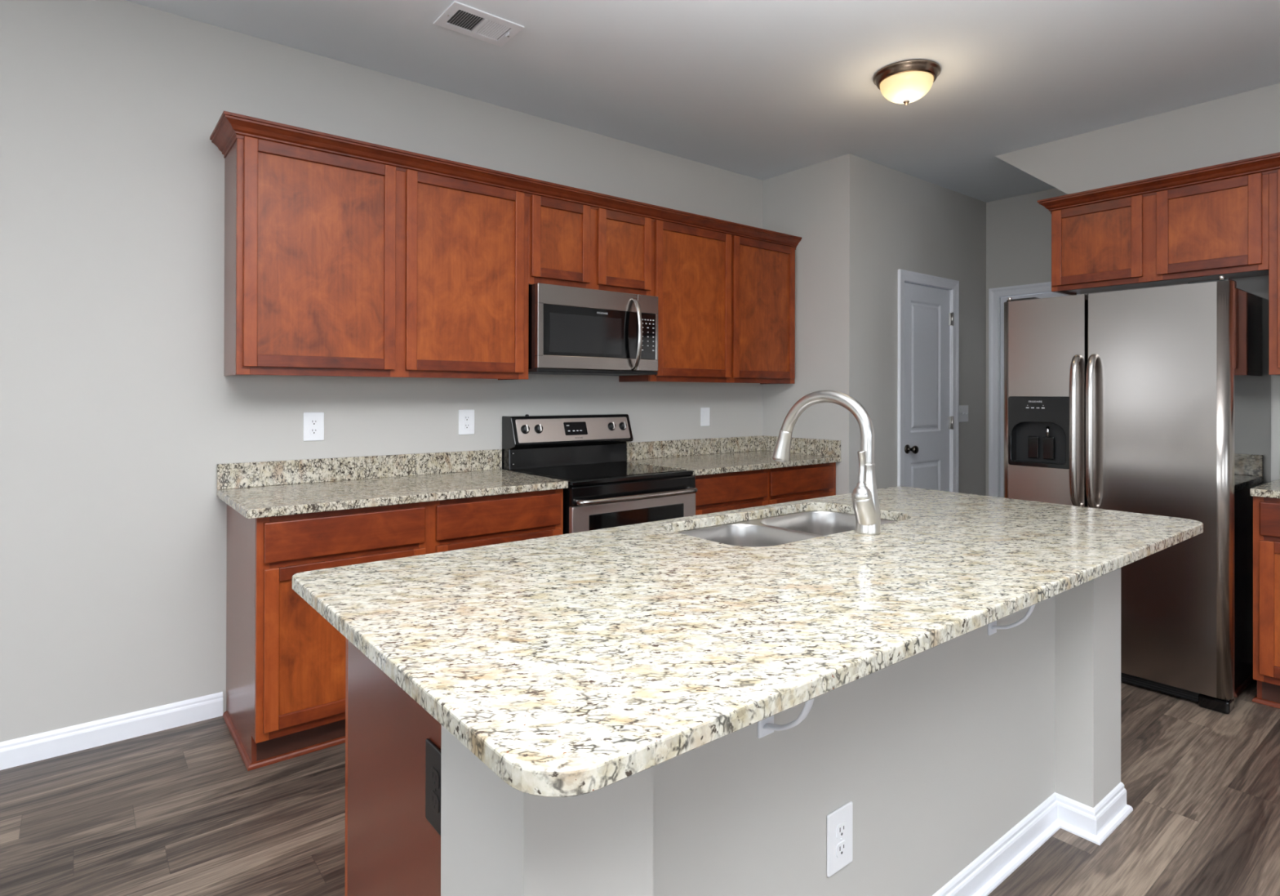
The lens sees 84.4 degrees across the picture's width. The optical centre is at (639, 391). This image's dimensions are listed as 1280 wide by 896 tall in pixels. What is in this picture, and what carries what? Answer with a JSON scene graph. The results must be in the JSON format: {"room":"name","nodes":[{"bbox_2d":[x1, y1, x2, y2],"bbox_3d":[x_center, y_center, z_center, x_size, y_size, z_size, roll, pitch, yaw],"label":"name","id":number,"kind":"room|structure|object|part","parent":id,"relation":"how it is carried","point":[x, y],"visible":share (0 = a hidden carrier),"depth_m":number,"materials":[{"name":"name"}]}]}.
{"room":"kitchen","nodes":[
{"label":"kitchen","id":0,"kind":"room"},
{"bbox_2d":[0,0,762,742],"bbox_3d":[-3.424,-0.092,1.565,10.838,2.785,0.120,0,0,-39],"label":"wall","id":1,"kind":"structure","parent":0,"point":[119,411],"depth_m":2.73,"materials":[{"name":"paint"}]},
{"bbox_2d":[0,691,222,769],"bbox_3d":[-4.656,1.249,0.496,7.588,0.092,0.014,0,0,-39],"label":"baseboard","id":2,"kind":"structure","parent":1,"relation":"attached to","point":[15,752],"depth_m":2.62,"materials":[{"name":"white paint"}]},
{"bbox_2d":[303,412,324,440],"bbox_3d":[-1.422,0.150,3.080,0.084,0.124,0.008,0,0,-39],"label":"wall outlet","id":3,"kind":"object","parent":1,"relation":"attached to","point":[313,422],"visible":1,"depth_m":3.08,"materials":[{"name":"white plastic"}]},
{"bbox_2d":[310,427,318,434],"bbox_3d":[-1.421,0.170,3.079,0.033,0.029,0.003,0,0,-39],"label":"socket","id":4,"kind":"object","parent":3,"relation":"attached to","point":[313,430],"depth_m":3.08,"materials":[{"name":"white plastic"}]},
{"bbox_2d":[310,418,318,425],"bbox_3d":[-1.420,0.131,3.079,0.033,0.029,0.003,0,0,-39],"label":"socket","id":5,"kind":"object","parent":3,"relation":"attached to","point":[313,421],"depth_m":3.08,"materials":[{"name":"white plastic"}]},
{"bbox_2d":[216,448,502,488],"bbox_3d":[-1.210,0.343,3.241,1.266,0.102,0.020,0,0,-39],"label":"backsplash","id":6,"kind":"structure","parent":1,"relation":"attached to","point":[257,473],"depth_m":3.16,"materials":[{"name":"stone"}]},
{"bbox_2d":[223,136,528,379],"bbox_3d":[-1.108,-0.527,3.139,1.243,0.927,0.309,0,0,-39],"label":"upper cabinet","id":7,"kind":"object","parent":1,"relation":"attached to","point":[335,265],"visible":0.93,"depth_m":2.94,"materials":[{"name":"brown wood"}]},
{"bbox_3d":[-1.265,-0.527,2.828,0.570,0.862,0.018,0,0,-39],"label":"door","id":8,"kind":"part","parent":7,"relation":"part of","materials":[{"name":"brown wood"}]},
{"bbox_3d":[-1.269,-0.527,2.833,0.486,0.778,0.006,0,0,-39],"label":"door panel","id":9,"kind":"part","parent":7,"relation":"part of","materials":[{"name":"brown wood"}]},
{"bbox_3d":[-0.782,-0.525,3.213,0.569,0.862,0.018,0,0,-39],"label":"door","id":10,"kind":"part","parent":7,"relation":"part of","materials":[{"name":"brown wood"}]},
{"bbox_3d":[-0.786,-0.525,3.218,0.485,0.778,0.006,0,0,-39],"label":"door panel","id":11,"kind":"part","parent":7,"relation":"part of","materials":[{"name":"brown wood"}]},
{"bbox_2d":[458,408,474,434],"bbox_3d":[-0.865,0.150,3.525,0.084,0.124,0.008,0,0,-39],"label":"wall outlet","id":12,"kind":"object","parent":1,"relation":"attached to","point":[466,417],"visible":1,"depth_m":3.52,"materials":[{"name":"white plastic"}]},
{"bbox_2d":[463,422,470,428],"bbox_3d":[-0.863,0.169,3.523,0.033,0.029,0.003,0,0,-39],"label":"socket","id":13,"kind":"object","parent":12,"relation":"attached to","point":[466,425],"depth_m":3.52,"materials":[{"name":"white plastic"}]},
{"bbox_2d":[463,414,470,421],"bbox_3d":[-0.863,0.130,3.523,0.033,0.029,0.003,0,0,-39],"label":"socket","id":14,"kind":"object","parent":12,"relation":"attached to","point":[466,417],"depth_m":3.52,"materials":[{"name":"white plastic"}]},
{"bbox_2d":[209,111,801,249],"bbox_3d":[-0.334,-0.983,3.737,3.300,0.074,0.340,0,0,-39],"label":"crown molding","id":15,"kind":"structure","parent":1,"relation":"attached to","point":[230,126],"depth_m":3.16,"materials":[{"name":"brown wood"}]},
{"bbox_2d":[528,194,651,295],"bbox_3d":[-0.323,-0.755,3.766,0.764,0.465,0.309,0,0,-39],"label":"upper cabinet","id":16,"kind":"object","parent":1,"relation":"attached to","point":[571,244],"visible":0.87,"depth_m":3.61,"materials":[{"name":"brown wood"}]},
{"bbox_3d":[-0.392,-0.757,3.525,0.339,0.394,0.018,0,0,-39],"label":"door","id":17,"kind":"part","parent":16,"relation":"part of","materials":[{"name":"brown wood"}]},
{"bbox_3d":[-0.395,-0.757,3.530,0.255,0.310,0.006,0,0,-39],"label":"door panel","id":18,"kind":"part","parent":16,"relation":"part of","materials":[{"name":"brown wood"}]},
{"bbox_2d":[528,282,657,375],"bbox_3d":[-0.286,-0.307,3.715,0.750,0.424,0.428,0,0,-39],"label":"microwave","id":19,"kind":"object","parent":16,"relation":"attached to","point":[572,330],"visible":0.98,"depth_m":3.56,"materials":[{"name":"silver metal"}]},
{"bbox_3d":[-0.253,-0.300,3.572,0.561,0.246,0.026,0,0,-39],"label":"door glass","id":20,"kind":"part","parent":19,"relation":"part of","materials":[{"name":"black glass"}]},
{"bbox_3d":[-0.015,-0.306,3.702,0.028,0.384,0.070,0,0,-39],"label":"door handle","id":21,"kind":"part","parent":19,"relation":"part of","materials":[{"name":"silver metal"}]},
{"bbox_3d":[0.034,-0.316,3.801,0.143,0.406,0.030,0,0,-39],"label":"control panel","id":22,"kind":"part","parent":19,"relation":"part of","materials":[{"name":"silver metal"}]},
{"bbox_3d":[0.086,-0.299,3.823,0.004,0.244,0.004,0,0,-39],"label":"edge trim","id":23,"kind":"part","parent":19,"relation":"part of","materials":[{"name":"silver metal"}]},
{"bbox_3d":[-0.080,-0.756,3.774,0.350,0.394,0.018,0,0,-39],"label":"door","id":24,"kind":"part","parent":16,"relation":"part of","materials":[{"name":"brown wood"}]},
{"bbox_3d":[-0.084,-0.756,3.779,0.266,0.310,0.006,0,0,-39],"label":"door panel","id":25,"kind":"part","parent":16,"relation":"part of","materials":[{"name":"brown wood"}]},
{"bbox_2d":[626,435,763,459],"bbox_3d":[0.369,0.349,4.501,1.241,0.102,0.020,0,0,-39],"label":"backsplash","id":26,"kind":"structure","parent":1,"relation":"attached to","point":[681,447],"depth_m":4.45,"materials":[{"name":"stone"}]},
{"bbox_2d":[700,407,710,426],"bbox_3d":[0.421,0.159,4.551,0.080,0.120,0.008,0,0,-39],"label":"light switch","id":27,"kind":"object","parent":1,"relation":"attached to","point":[704,411],"visible":1,"depth_m":4.55,"materials":[{"name":"white plastic"}]},
{"bbox_2d":[618,219,795,383],"bbox_3d":[0.457,-0.521,4.388,1.235,0.927,0.309,0,0,-39],"label":"upper cabinet","id":28,"kind":"object","parent":1,"relation":"attached to","point":[726,303],"visible":0.91,"depth_m":4.22,"materials":[{"name":"brown wood"}]},
{"bbox_3d":[0.317,-0.520,4.091,0.588,0.862,0.018,0,0,-39],"label":"door","id":29,"kind":"part","parent":28,"relation":"part of","materials":[{"name":"brown wood"}]},
{"bbox_3d":[0.313,-0.520,4.095,0.504,0.778,0.006,0,0,-39],"label":"door panel","id":30,"kind":"part","parent":28,"relation":"part of","materials":[{"name":"brown wood"}]},
{"bbox_3d":[0.790,-0.518,4.468,0.570,0.862,0.018,0,0,-39],"label":"door","id":31,"kind":"part","parent":28,"relation":"part of","materials":[{"name":"brown wood"}]},
{"bbox_3d":[0.786,-0.518,4.473,0.486,0.778,0.006,0,0,-39],"label":"door panel","id":32,"kind":"part","parent":28,"relation":"part of","materials":[{"name":"brown wood"}]},
{"bbox_2d":[0,679,1279,895],"bbox_3d":[-0.392,1.351,-0.826,12.845,0.100,7.640,0,0,-39],"label":"floor","id":33,"kind":"structure","parent":0,"point":[176,811],"depth_m":2.16,"materials":[{"name":"wood"}]},
{"bbox_2d":[222,488,563,770],"bbox_3d":[-1.014,0.867,3.008,1.240,0.884,0.631,0,0,-39],"label":"base cabinet","id":34,"kind":"object","parent":33,"relation":"on","point":[286,662],"visible":0.53,"depth_m":2.54,"materials":[{"name":"brown wood"}]},
{"bbox_3d":[-1.034,1.300,3.031,1.240,0.018,0.529,0,0,-39],"label":"shoe moulding","id":35,"kind":"part","parent":34,"relation":"part of","materials":[{"name":"brown wood"}]},
{"bbox_3d":[-1.064,0.882,2.584,0.479,0.471,0.006,0,0,-39],"label":"door panel","id":36,"kind":"part","parent":34,"relation":"part of","materials":[{"name":"brown wood"}]},
{"bbox_3d":[-1.060,0.882,2.579,0.563,0.555,0.018,0,0,-39],"label":"door","id":37,"kind":"part","parent":34,"relation":"part of","materials":[{"name":"brown wood"}]},
{"bbox_3d":[-1.060,0.515,2.581,0.563,0.138,0.018,0,0,-39],"label":"drawer","id":38,"kind":"part","parent":34,"relation":"part of","materials":[{"name":"brown wood"}]},
{"bbox_2d":[216,448,568,518],"bbox_3d":[-1.014,0.358,2.996,1.266,0.133,0.647,0,0,-39],"label":"countertop","id":39,"kind":"structure","parent":34,"relation":"on","point":[257,489],"depth_m":2.98,"materials":[{"name":"stone"}]},
{"bbox_3d":[-0.579,0.517,2.964,0.573,0.138,0.018,0,0,-39],"label":"drawer","id":40,"kind":"part","parent":34,"relation":"part of","materials":[{"name":"brown wood"}]},
{"bbox_3d":[-0.579,0.884,2.963,0.573,0.555,0.018,0,0,-39],"label":"door","id":41,"kind":"part","parent":34,"relation":"part of","materials":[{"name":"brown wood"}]},
{"bbox_2d":[345,522,732,895],"bbox_3d":[0.343,0.868,2.004,2.105,0.884,0.596,0,0,-39],"label":"base cabinet","id":42,"kind":"object","parent":33,"relation":"on","point":[392,848],"visible":0.04,"depth_m":1.36,"materials":[{"name":"brown wood"}]},
{"bbox_2d":[425,737,440,835],"bbox_3d":[-0.334,0.651,1.159,0.008,0.135,0.090,0,0,-39],"label":"wall outlet","id":43,"kind":"object","parent":42,"relation":"attached to","point":[433,753],"visible":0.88,"depth_m":1.16,"materials":[{"name":"brown plastic"}]},
{"bbox_2d":[430,790,439,813],"bbox_3d":[-0.336,0.671,1.157,0.003,0.029,0.033,0,0,-39],"label":"socket","id":44,"kind":"object","parent":43,"relation":"attached to","point":[434,794],"depth_m":1.16,"materials":[{"name":"black plastic"}]},
{"bbox_2d":[431,766,439,788],"bbox_3d":[-0.336,0.632,1.157,0.003,0.029,0.033,0,0,-39],"label":"socket","id":45,"kind":"object","parent":43,"relation":"attached to","point":[435,771],"depth_m":1.15,"materials":[{"name":"black plastic"}]},
{"bbox_2d":[292,485,1203,796],"bbox_3d":[0.504,0.411,1.860,2.388,0.030,1.058,0,0,-39],"label":"countertop","id":46,"kind":"structure","parent":42,"relation":"on","point":[574,664],"depth_m":1.27,"materials":[{"name":"stone"}]},
{"bbox_2d":[675,510,896,546],"bbox_3d":[0.472,0.528,2.172,0.830,0.202,0.419,0,0,-39],"label":"sink","id":47,"kind":"object","parent":46,"relation":"in","point":[800,526],"visible":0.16,"depth_m":2.28,"materials":[{"name":"silver metal"}]},
{"bbox_3d":[0.311,0.527,2.050,0.380,0.202,0.384,0,0,-39],"label":"bowl","id":48,"kind":"part","parent":47,"relation":"part of","materials":[{"name":"silver metal"}]},
{"bbox_3d":[0.626,0.528,2.302,0.380,0.202,0.384,0,0,-39],"label":"bowl","id":49,"kind":"part","parent":47,"relation":"part of","materials":[{"name":"silver metal"}]},
{"bbox_2d":[772,390,880,534],"bbox_3d":[0.537,0.195,2.109,0.099,0.402,0.379,0,0,-39],"label":"kitchen faucet","id":50,"kind":"object","parent":46,"relation":"on","point":[865,500],"visible":1,"depth_m":1.99,"materials":[{"name":"silver metal"}]},
{"bbox_3d":[0.553,0.100,2.113,0.036,0.212,0.329,0,0,-39],"label":"spout","id":51,"kind":"part","parent":50,"relation":"part of","materials":[{"name":"silver metal"}]},
{"bbox_3d":[0.619,0.218,1.970,0.034,0.110,0.034,0,0,-39],"label":"lever","id":52,"kind":"part","parent":50,"relation":"part of","materials":[{"name":"silver metal"}]},
{"bbox_2d":[502,413,697,533],"bbox_3d":[-0.194,0.714,3.595,0.753,1.196,0.726,0,0,-39],"label":"electric range","id":53,"kind":"object","parent":33,"relation":"on","point":[588,451],"visible":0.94,"depth_m":3.56,"materials":[{"name":"black metal"}]},
{"bbox_3d":[-0.578,0.186,3.584,0.047,0.047,0.022,0,-19,-39],"label":"knob","id":54,"kind":"part","parent":53,"relation":"part of","materials":[{"name":"black plastic"}]},
{"bbox_3d":[-0.517,0.187,3.633,0.047,0.047,0.022,0,-19,-39],"label":"knob","id":55,"kind":"part","parent":53,"relation":"part of","materials":[{"name":"black plastic"}]},
{"bbox_3d":[-0.343,0.199,3.784,0.709,0.118,0.042,0,0,-39],"label":"control panel","id":56,"kind":"part","parent":53,"relation":"part of","materials":[{"name":"silver metal"}]},
{"bbox_3d":[-0.198,0.397,3.602,0.697,0.002,0.530,0,0,-39],"label":"glass","id":57,"kind":"part","parent":53,"relation":"part of","materials":[{"name":"black glass"}]},
{"bbox_2d":[510,462,693,485],"bbox_3d":[-0.200,0.409,3.604,0.753,0.021,0.605,0,0,-39],"label":"cooktop","id":58,"kind":"object","parent":53,"relation":"in","point":[577,473],"depth_m":3.51,"materials":[{"name":"black glass"}]},
{"bbox_3d":[-0.153,0.188,3.924,0.047,0.047,0.022,0,-19,-39],"label":"knob","id":59,"kind":"part","parent":53,"relation":"part of","materials":[{"name":"black plastic"}]},
{"bbox_3d":[-0.092,0.189,3.972,0.047,0.047,0.022,0,-19,-39],"label":"knob","id":60,"kind":"part","parent":53,"relation":"part of","materials":[{"name":"black plastic"}]},
{"bbox_3d":[-0.017,0.467,3.374,0.747,0.086,0.028,0,0,-39],"label":"vent trim","id":61,"kind":"part","parent":53,"relation":"part of","materials":[{"name":"black metal"}]},
{"bbox_3d":[-0.017,0.795,3.373,0.747,0.565,0.030,0,0,-39],"label":"oven door","id":62,"kind":"part","parent":53,"relation":"part of","materials":[{"name":"silver metal"}]},
{"bbox_3d":[0.012,0.490,3.338,0.720,0.027,0.066,0,0,-39],"label":"oven handle","id":63,"kind":"part","parent":53,"relation":"part of","materials":[{"name":"silver metal"}]},
{"bbox_2d":[695,462,835,515],"bbox_3d":[0.557,0.874,4.261,1.237,0.884,0.631,0,0,-39],"label":"base cabinet","id":64,"kind":"object","parent":33,"relation":"on","point":[723,491],"visible":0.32,"depth_m":3.96,"materials":[{"name":"brown wood"}]},
{"bbox_3d":[0.500,0.521,3.825,0.558,0.138,0.018,0,0,-39],"label":"drawer","id":65,"kind":"part","parent":64,"relation":"part of","materials":[{"name":"brown wood"}]},
{"bbox_3d":[0.500,0.889,3.824,0.558,0.555,0.018,0,0,-39],"label":"door","id":66,"kind":"part","parent":64,"relation":"part of","materials":[{"name":"brown wood"}]},
{"bbox_2d":[626,435,840,475],"bbox_3d":[0.564,0.365,4.256,1.241,0.133,0.647,0,0,-39],"label":"countertop","id":67,"kind":"structure","parent":64,"relation":"on","point":[712,455],"depth_m":4.36,"materials":[{"name":"stone"}]},
{"bbox_3d":[0.969,0.523,4.199,0.582,0.138,0.018,0,0,-39],"label":"drawer","id":68,"kind":"part","parent":64,"relation":"part of","materials":[{"name":"brown wood"}]},
{"bbox_3d":[0.969,0.891,4.198,0.582,0.555,0.018,0,0,-39],"label":"door","id":69,"kind":"part","parent":64,"relation":"part of","materials":[{"name":"brown wood"}]},
{"bbox_2d":[1003,275,1271,713],"bbox_3d":[2.383,0.420,3.438,0.840,1.796,0.910,0,0,-39],"label":"refrigerator","id":70,"kind":"object","parent":33,"relation":"on","point":[1157,401],"visible":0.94,"depth_m":3.08,"materials":[{"name":"silver metal"}]},
{"bbox_3d":[1.972,0.400,3.450,0.062,1.710,0.378,0,0,-39],"label":"freezer door","id":71,"kind":"part","parent":70,"relation":"part of","materials":[{"name":"silver metal"}]},
{"bbox_3d":[1.980,0.192,3.430,0.014,0.050,0.014,0,0,-39],"label":"spout","id":72,"kind":"part","parent":70,"relation":"part of","materials":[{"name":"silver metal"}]},
{"bbox_3d":[2.023,0.182,3.283,0.082,0.718,0.031,0,0,-39],"label":"door handle","id":73,"kind":"part","parent":70,"relation":"part of","materials":[{"name":"silver metal"}]},
{"bbox_3d":[2.065,0.182,3.229,0.082,0.718,0.031,0,0,-39],"label":"door handle","id":74,"kind":"part","parent":70,"relation":"part of","materials":[{"name":"silver metal"}]},
{"bbox_3d":[2.259,0.400,3.091,0.062,1.710,0.522,0,0,-39],"label":"fridge door","id":75,"kind":"part","parent":70,"relation":"part of","materials":[{"name":"silver metal"}]},
{"bbox_2d":[1252,496,1279,708],"bbox_3d":[2.986,0.876,2.907,0.620,0.884,0.634,0,0,-39],"label":"base cabinet","id":76,"kind":"object","parent":33,"relation":"on","point":[1266,510],"visible":0.91,"depth_m":2.92,"materials":[{"name":"brown wood"}]},
{"bbox_2d":[1249,478,1279,497],"bbox_3d":[2.989,0.367,2.893,0.633,0.133,0.640,0,0,-39],"label":"countertop","id":77,"kind":"structure","parent":76,"relation":"on","point":[1271,489],"depth_m":2.93,"materials":[{"name":"stone"}]},
{"bbox_3d":[3.009,1.309,2.925,0.518,0.018,0.634,0,0,-39],"label":"shoe moulding","id":78,"kind":"part","parent":76,"relation":"part of","materials":[{"name":"brown wood"}]},
{"bbox_3d":[2.758,0.524,2.713,0.018,0.138,0.576,0,0,-39],"label":"drawer","id":79,"kind":"part","parent":76,"relation":"part of","materials":[{"name":"brown wood"}]},
{"bbox_3d":[2.756,0.892,2.712,0.018,0.555,0.576,0,0,-39],"label":"door","id":80,"kind":"part","parent":76,"relation":"part of","materials":[{"name":"brown wood"}]},
{"bbox_3d":[2.761,0.892,2.716,0.006,0.471,0.492,0,0,-39],"label":"door panel","id":81,"kind":"part","parent":76,"relation":"part of","materials":[{"name":"brown wood"}]},
{"bbox_2d":[124,0,1279,202],"bbox_3d":[-0.385,-1.534,-0.819,12.845,0.100,7.640,0,0,-39],"label":"ceiling","id":82,"kind":"structure","parent":0,"point":[762,90],"depth_m":3.16,"materials":[{"name":"paint"}]},
{"bbox_2d":[433,0,524,46],"bbox_3d":[-0.646,-1.467,2.836,0.300,0.016,0.205,0,0,-39],"label":"ceiling vent","id":83,"kind":"object","parent":82,"relation":"in","point":[459,17],"visible":1,"depth_m":2.83,"materials":[{"name":"white metal"}]},
{"bbox_2d":[872,58,941,105],"bbox_3d":[1.232,-1.398,3.266,0.295,0.144,0.295,0,0,-39],"label":"ceiling light","id":84,"kind":"object","parent":82,"relation":"attached to","point":[904,82],"visible":1,"depth_m":3.19,"materials":[{"name":"white glass"}]},
{"bbox_2d":[440,567,1120,895],"bbox_3d":[0.602,0.879,1.662,2.127,0.862,0.260,0,0,-39],"label":"wall","id":85,"kind":"structure","parent":0,"point":[938,752],"depth_m":1.51,"materials":[{"name":"paint"}]},
{"bbox_2d":[757,697,813,737],"bbox_3d":[0.304,0.536,1.254,0.042,0.223,0.215,0,0,-39],"label":"bracket","id":86,"kind":"object","parent":85,"relation":"attached to","point":[766,726],"visible":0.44,"depth_m":1.30,"materials":[{"name":"white metal"}]},
{"bbox_3d":[0.238,0.537,1.336,0.042,0.222,0.005,0,0,-39],"label":"wall plate","id":87,"kind":"part","parent":86,"relation":"part of","materials":[{"name":"white paint"}]},
{"bbox_2d":[826,800,853,876],"bbox_3d":[0.419,0.935,1.479,0.086,0.128,0.008,0,0,-39],"label":"wall outlet","id":88,"kind":"object","parent":85,"relation":"attached to","point":[839,821],"visible":1,"depth_m":1.47,"materials":[{"name":"white plastic"}]},
{"bbox_2d":[835,839,846,857],"bbox_3d":[0.421,0.954,1.477,0.033,0.029,0.003,0,0,-39],"label":"socket","id":89,"kind":"object","parent":88,"relation":"attached to","point":[841,844],"depth_m":1.47,"materials":[{"name":"white plastic"}]},
{"bbox_2d":[835,821,846,838],"bbox_3d":[0.421,0.915,1.477,0.033,0.029,0.003,0,0,-39],"label":"socket","id":90,"kind":"object","parent":88,"relation":"attached to","point":[841,826],"depth_m":1.47,"materials":[{"name":"white plastic"}]},
{"bbox_2d":[987,604,1035,635],"bbox_3d":[1.015,0.539,1.822,0.042,0.223,0.215,0,0,-39],"label":"bracket","id":91,"kind":"object","parent":85,"relation":"attached to","point":[992,627],"visible":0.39,"depth_m":1.86,"materials":[{"name":"white metal"}]},
{"bbox_3d":[0.949,0.540,1.904,0.042,0.222,0.005,0,0,-39],"label":"wall plate","id":92,"kind":"part","parent":91,"relation":"part of","materials":[{"name":"white paint"}]},
{"bbox_2d":[932,781,1133,895],"bbox_3d":[0.606,1.266,1.655,2.151,0.088,0.267,0,0,-39],"label":"baseboard","id":93,"kind":"structure","parent":85,"relation":"attached to","point":[970,879],"depth_m":2.04,"materials":[{"name":"white paint"}]},
{"bbox_2d":[762,158,835,439],"bbox_3d":[1.039,-0.074,4.740,0.100,2.785,0.724,0,0,-39],"label":"wall","id":94,"kind":"structure","parent":0,"point":[800,202],"depth_m":4.59,"materials":[{"name":"paint"}]},
{"bbox_2d":[762,435,840,456],"bbox_3d":[1.047,0.351,4.630,0.020,0.102,0.624,0,0,-39],"label":"backsplash","id":95,"kind":"structure","parent":94,"relation":"attached to","point":[830,447],"depth_m":4.55,"materials":[{"name":"stone"}]},
{"bbox_2d":[835,153,986,495],"bbox_3d":[1.947,-0.072,4.938,1.767,2.785,0.100,0,0,-39],"label":"wall","id":96,"kind":"structure","parent":0,"point":[888,220],"depth_m":4.63,"materials":[{"name":"paint"}]},
{"bbox_2d":[897,269,959,492],"bbox_3d":[2.000,0.255,4.936,0.775,2.132,0.168,0,0,-39],"label":"door","id":97,"kind":"structure","parent":96,"relation":"in","point":[928,421],"depth_m":4.96,"materials":[{"name":"white paint"}]},
{"bbox_3d":[1.826,0.385,4.740,0.062,0.062,0.078,0,0,-39],"label":"knob","id":98,"kind":"part","parent":97,"relation":"part of","materials":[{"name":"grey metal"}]},
{"bbox_2d":[959,404,968,422],"bbox_3d":[2.389,0.158,5.215,0.160,0.122,0.017,0,0,-39],"label":"light switch","id":99,"kind":"object","parent":96,"relation":"attached to","point":[963,409],"visible":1,"depth_m":5.22,"materials":[{"name":"white plastic"}]},
{"bbox_2d":[986,187,1067,495],"bbox_3d":[4.547,-0.070,3.193,0.120,2.785,7.520,0,0,-39],"label":"wall","id":100,"kind":"structure","parent":0,"point":[1019,228],"depth_m":5.29,"materials":[{"name":"paint"}]},
{"bbox_2d":[988,281,1079,497],"bbox_3d":[3.017,0.266,5.077,0.120,2.115,0.955,0,0,-39],"label":"door frame","id":101,"kind":"structure","parent":100,"relation":"in","point":[997,296],"depth_m":5.37,"materials":[{"name":"white paint"}]},
{"bbox_3d":[2.978,0.266,5.046,0.020,2.115,0.955,0,0,-39],"label":"casing","id":102,"kind":"part","parent":101,"relation":"part of","materials":[{"name":"white paint"}]},
{"bbox_2d":[995,83,1279,480],"bbox_3d":[4.171,-0.074,2.021,0.120,2.785,6.158,0,0,-39],"label":"wall","id":103,"kind":"structure","parent":0,"point":[1246,125],"depth_m":3.67,"materials":[{"name":"paint"}]},
{"bbox_2d":[1037,151,1279,213],"bbox_3d":[2.795,-1.009,3.368,0.356,0.074,1.551,0,0,-39],"label":"crown molding","id":104,"kind":"structure","parent":103,"relation":"attached to","point":[1268,163],"depth_m":3.42,"materials":[{"name":"brown wood"}]},
{"bbox_2d":[1051,172,1268,295],"bbox_3d":[2.635,-0.787,3.591,0.325,0.479,0.898,0,0,-39],"label":"upper cabinet","id":105,"kind":"object","parent":103,"relation":"attached to","point":[1209,230],"visible":0.94,"depth_m":3.44,"materials":[{"name":"brown wood"}]},
{"bbox_3d":[2.375,-0.777,3.681,0.006,0.322,0.330,0,0,-39],"label":"door panel","id":106,"kind":"part","parent":105,"relation":"part of","materials":[{"name":"brown wood"}]},
{"bbox_3d":[2.370,-0.777,3.677,0.018,0.406,0.414,0,0,-39],"label":"door","id":107,"kind":"part","parent":105,"relation":"part of","materials":[{"name":"brown wood"}]},
{"bbox_3d":[2.664,-0.778,3.318,0.006,0.322,0.308,0,0,-39],"label":"door panel","id":108,"kind":"part","parent":105,"relation":"part of","materials":[{"name":"brown wood"}]},
{"bbox_3d":[2.660,-0.778,3.314,0.018,0.406,0.392,0,0,-39],"label":"door","id":109,"kind":"part","parent":105,"relation":"part of","materials":[{"name":"brown wood"}]},
{"bbox_2d":[1268,168,1279,375],"bbox_3d":[3.102,-0.552,3.004,0.325,0.949,0.600,0,0,-39],"label":"upper cabinet","id":110,"kind":"object","parent":103,"relation":"attached to","point":[1273,178],"visible":0.88,"depth_m":3.14,"materials":[{"name":"brown wood"}]},
{"bbox_3d":[2.894,-0.544,3.019,0.018,0.874,0.253,0,0,-39],"label":"door","id":111,"kind":"part","parent":110,"relation":"part of","materials":[{"name":"brown wood"}]}
]}

